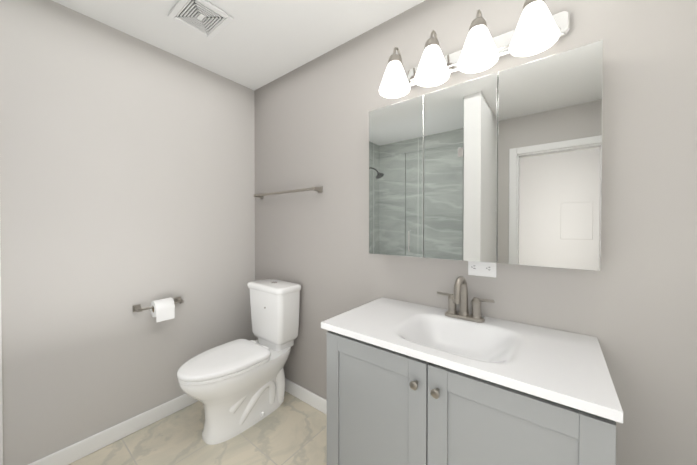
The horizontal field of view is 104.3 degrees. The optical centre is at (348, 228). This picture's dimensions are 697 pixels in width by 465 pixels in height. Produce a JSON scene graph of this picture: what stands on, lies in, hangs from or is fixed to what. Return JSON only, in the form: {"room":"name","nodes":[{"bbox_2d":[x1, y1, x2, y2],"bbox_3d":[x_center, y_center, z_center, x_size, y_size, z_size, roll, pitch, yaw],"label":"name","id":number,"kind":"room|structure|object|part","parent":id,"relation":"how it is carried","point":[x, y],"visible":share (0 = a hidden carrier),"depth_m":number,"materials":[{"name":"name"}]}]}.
{"room":"bathroom","nodes":[
{"label":"bathroom","id":0,"kind":"room"},
{"bbox_2d":[0,0,254,464],"bbox_3d":[-1.950,0.048,0.951,0.100,2.440,3.600,0,1,38],"label":"wall","id":1,"kind":"structure","parent":0,"point":[127,172],"depth_m":1.57,"materials":[{"name":"paint"}]},
{"bbox_2d":[0,236,2,464],"bbox_3d":[-1.656,0.046,1.235,0.018,2.440,0.087,0,1,38],"label":"trim","id":2,"kind":"structure","parent":1,"relation":"attached to","point":[1,432],"depth_m":1.27,"materials":[{"name":"white"}]},
{"bbox_2d":[28,394,198,464],"bbox_3d":[-1.222,1.213,1.810,0.014,0.095,1.338,0,1,38],"label":"baseboard","id":3,"kind":"structure","parent":1,"relation":"attached to","point":[70,454],"depth_m":1.60,"materials":[{"name":"white wood"}]},
{"bbox_2d":[133,297,183,322],"bbox_3d":[-1.204,0.518,1.743,0.116,0.125,0.270,0,1,38],"label":"paper holder","id":4,"kind":"object","parent":1,"relation":"attached to","point":[162,309],"visible":1,"depth_m":1.71,"materials":[{"name":"white paper"}]},
{"bbox_3d":[-1.149,0.495,1.846,0.075,0.040,0.040,0,1,38],"label":"post","id":5,"kind":"part","parent":4,"relation":"part of","materials":[{"name":"silver metal"}]},
{"bbox_2d":[69,391,326,464],"bbox_3d":[-0.615,1.302,-0.007,3.400,0.050,3.700,0,1,38],"label":"floor","id":6,"kind":"structure","parent":0,"point":[291,430],"depth_m":1.59,"materials":[{"name":"tile"}]},
{"bbox_2d":[177,279,300,444],"bbox_3d":[-0.706,0.829,1.791,0.406,0.864,0.756,0,1,38],"label":"toilet","id":7,"kind":"object","parent":6,"relation":"on","point":[236,387],"visible":1,"depth_m":1.73,"materials":[{"name":"white ceramic"}]},
{"bbox_3d":[-0.784,0.846,1.690,0.378,0.021,0.491,0,1,38],"label":"seat","id":8,"kind":"part","parent":7,"relation":"part of","materials":[{"name":"white plastic"}]},
{"bbox_3d":[-0.548,0.423,1.990,0.406,0.042,0.214,0,1,38],"label":"lid","id":9,"kind":"part","parent":7,"relation":"part of","materials":[{"name":"white ceramic"}]},
{"bbox_3d":[-0.546,0.650,1.995,0.384,0.412,0.195,0,1,38],"label":"tank","id":10,"kind":"part","parent":7,"relation":"part of","materials":[{"name":"white ceramic"}]},
{"bbox_2d":[321,276,622,464],"bbox_3d":[0.399,0.738,1.083,0.920,1.059,0.520,0,1,38],"label":"bathroom vanity","id":11,"kind":"object","parent":6,"relation":"on","point":[408,383],"visible":1,"depth_m":0.91,"materials":[{"name":"grey wood"}]},
{"bbox_3d":[0.090,0.805,1.053,0.327,0.586,0.011,0,1,38],"label":"door panel","id":12,"kind":"part","parent":11,"relation":"part of","materials":[{"name":"grey wood"}]},
{"bbox_3d":[0.087,0.484,1.047,0.319,0.065,0.019,0,1,38],"label":"door rail","id":13,"kind":"part","parent":11,"relation":"part of","materials":[{"name":"grey wood"}]},
{"bbox_3d":[0.222,0.525,0.910,0.029,0.029,0.033,0,1,38],"label":"knob","id":14,"kind":"part","parent":11,"relation":"part of","materials":[{"name":"silver metal"}]},
{"bbox_3d":[0.279,0.525,0.866,0.029,0.029,0.033,0,1,38],"label":"knob","id":15,"kind":"part","parent":11,"relation":"part of","materials":[{"name":"silver metal"}]},
{"bbox_3d":[0.274,0.450,0.917,0.906,0.035,0.002,0,1,38],"label":"frame","id":16,"kind":"part","parent":11,"relation":"part of","materials":[{"name":"grey wood"}]},
{"bbox_2d":[321,297,622,423],"bbox_3d":[0.402,0.456,1.085,0.920,0.105,0.511,0,1,38],"label":"countertop","id":17,"kind":"structure","parent":11,"relation":"on","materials":[{"name":"white stone"}]},
{"bbox_2d":[437,276,493,322],"bbox_3d":[0.489,0.305,1.178,0.242,0.195,0.153,0,1,38],"label":"faucet","id":18,"kind":"object","parent":17,"relation":"on","point":[460,296],"depth_m":1.20,"materials":[{"name":"silver metal"}]},
{"bbox_3d":[0.446,0.487,0.770,0.319,0.065,0.019,0,1,38],"label":"door rail","id":19,"kind":"part","parent":11,"relation":"part of","materials":[{"name":"grey wood"}]},
{"bbox_3d":[0.448,0.808,0.776,0.327,0.586,0.011,0,1,38],"label":"door panel","id":20,"kind":"part","parent":11,"relation":"part of","materials":[{"name":"grey wood"}]},
{"bbox_2d":[52,0,425,90],"bbox_3d":[-0.615,-1.187,-0.031,3.400,0.050,3.700,0,1,38],"label":"ceiling","id":21,"kind":"structure","parent":0,"point":[254,45],"depth_m":1.60,"materials":[{"name":"paint"}]},
{"bbox_2d":[168,0,232,38],"bbox_3d":[-0.816,-1.168,1.497,0.268,0.015,0.234,0,1,38],"label":"fan","id":22,"kind":"object","parent":21,"relation":"attached to","point":[207,19],"visible":1,"depth_m":1.49,"materials":[{"name":"white plastic"}]},
{"bbox_3d":[-0.879,-1.166,1.416,0.268,0.012,0.028,0,1,38],"label":"frame","id":23,"kind":"part","parent":22,"relation":"part of","materials":[{"name":"white plastic"}]},
{"bbox_3d":[-0.911,-1.167,1.571,0.028,0.012,0.178,0,1,38],"label":"frame","id":24,"kind":"part","parent":22,"relation":"part of","materials":[{"name":"white plastic"}]},
{"bbox_3d":[-0.721,-1.166,1.424,0.028,0.012,0.178,0,1,38],"label":"frame","id":25,"kind":"part","parent":22,"relation":"part of","materials":[{"name":"white plastic"}]},
{"bbox_3d":[-0.753,-1.167,1.579,0.268,0.012,0.028,0,1,38],"label":"frame","id":26,"kind":"part","parent":22,"relation":"part of","materials":[{"name":"white plastic"}]},
{"bbox_2d":[254,0,696,464],"bbox_3d":[0.201,0.042,1.626,2.677,2.440,0.100,0,1,38],"label":"wall","id":27,"kind":"structure","parent":0,"point":[631,305],"depth_m":1.07,"materials":[{"name":"paint"}]},
{"bbox_2d":[254,186,322,198],"bbox_3d":[-0.482,-0.267,2.041,0.717,0.042,0.072,0,1,38],"label":"towel rail","id":28,"kind":"object","parent":27,"relation":"attached to","point":[318,189],"visible":1,"depth_m":1.94,"materials":[{"name":"silver metal"}]},
{"bbox_3d":[-0.215,-0.265,1.835,0.042,0.042,0.072,0,1,38],"label":"post","id":29,"kind":"part","parent":28,"relation":"part of","materials":[{"name":"silver metal"}]},
{"bbox_2d":[285,378,326,414],"bbox_3d":[-0.300,1.212,1.952,1.300,0.095,0.014,0,1,38],"label":"baseboard","id":30,"kind":"structure","parent":27,"relation":"attached to","point":[317,402],"depth_m":1.94,"materials":[{"name":"white wood"}]},
{"bbox_2d":[379,0,569,97],"bbox_3d":[0.487,-0.796,1.191,0.758,0.232,0.221,0,1,38],"label":"sconce","id":31,"kind":"object","parent":27,"relation":"attached to","point":[539,28],"visible":1,"depth_m":1.14,"materials":[{"name":"white glass"}]},
{"bbox_3d":[0.229,-0.752,1.350,0.156,0.142,0.156,0,1,38],"label":"lamp shade","id":32,"kind":"part","parent":31,"relation":"part of","materials":[{"name":"white glass"}]},
{"bbox_3d":[0.264,-0.857,1.395,0.011,0.112,0.129,0,1,38],"label":"arm","id":33,"kind":"part","parent":31,"relation":"part of"},
{"bbox_3d":[0.379,-0.751,1.234,0.156,0.142,0.156,0,1,38],"label":"lamp shade","id":34,"kind":"part","parent":31,"relation":"part of","materials":[{"name":"white glass"}]},
{"bbox_3d":[0.415,-0.856,1.279,0.011,0.112,0.129,0,1,38],"label":"arm","id":35,"kind":"part","parent":31,"relation":"part of"},
{"bbox_3d":[0.532,-0.750,1.116,0.156,0.142,0.156,0,1,38],"label":"lamp shade","id":36,"kind":"part","parent":31,"relation":"part of","materials":[{"name":"white glass"}]},
{"bbox_3d":[0.567,-0.855,1.161,0.011,0.112,0.129,0,1,38],"label":"arm","id":37,"kind":"part","parent":31,"relation":"part of"},
{"bbox_3d":[0.563,-0.766,1.218,0.610,0.010,0.010,0,1,38],"label":"rail","id":38,"kind":"part","parent":31,"relation":"part of","materials":[{"name":"silver metal"}]},
{"bbox_3d":[0.682,-0.749,1.000,0.156,0.142,0.156,0,1,38],"label":"lamp shade","id":39,"kind":"part","parent":31,"relation":"part of","materials":[{"name":"white glass"}]},
{"bbox_2d":[468,261,495,277],"bbox_3d":[0.610,0.181,1.241,0.118,0.078,0.008,0,1,38],"label":"electrical outlet","id":40,"kind":"object","parent":27,"relation":"attached to","point":[485,269],"visible":0.88,"depth_m":1.24,"materials":[{"name":"white plastic"}]},
{"bbox_2d":[369,40,602,270],"bbox_3d":[0.515,-0.245,1.237,0.931,0.772,0.122,0,1,38],"label":"mirror cabinet","id":41,"kind":"object","parent":27,"relation":"attached to","point":[503,167],"visible":1,"depth_m":1.09,"materials":[{"name":"silver mirror"}]},
{"bbox_3d":[0.238,-0.247,1.386,0.309,0.772,0.018,0,1,38],"label":"door","id":42,"kind":"part","parent":41,"relation":"part of","materials":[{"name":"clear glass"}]},
{"bbox_3d":[0.484,-0.245,1.196,0.308,0.772,0.018,0,1,38],"label":"door","id":43,"kind":"part","parent":41,"relation":"part of","materials":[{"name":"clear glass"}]},
{"bbox_3d":[0.730,-0.243,1.006,0.309,0.772,0.018,0,1,38],"label":"door","id":44,"kind":"part","parent":41,"relation":"part of","materials":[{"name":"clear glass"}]}
]}

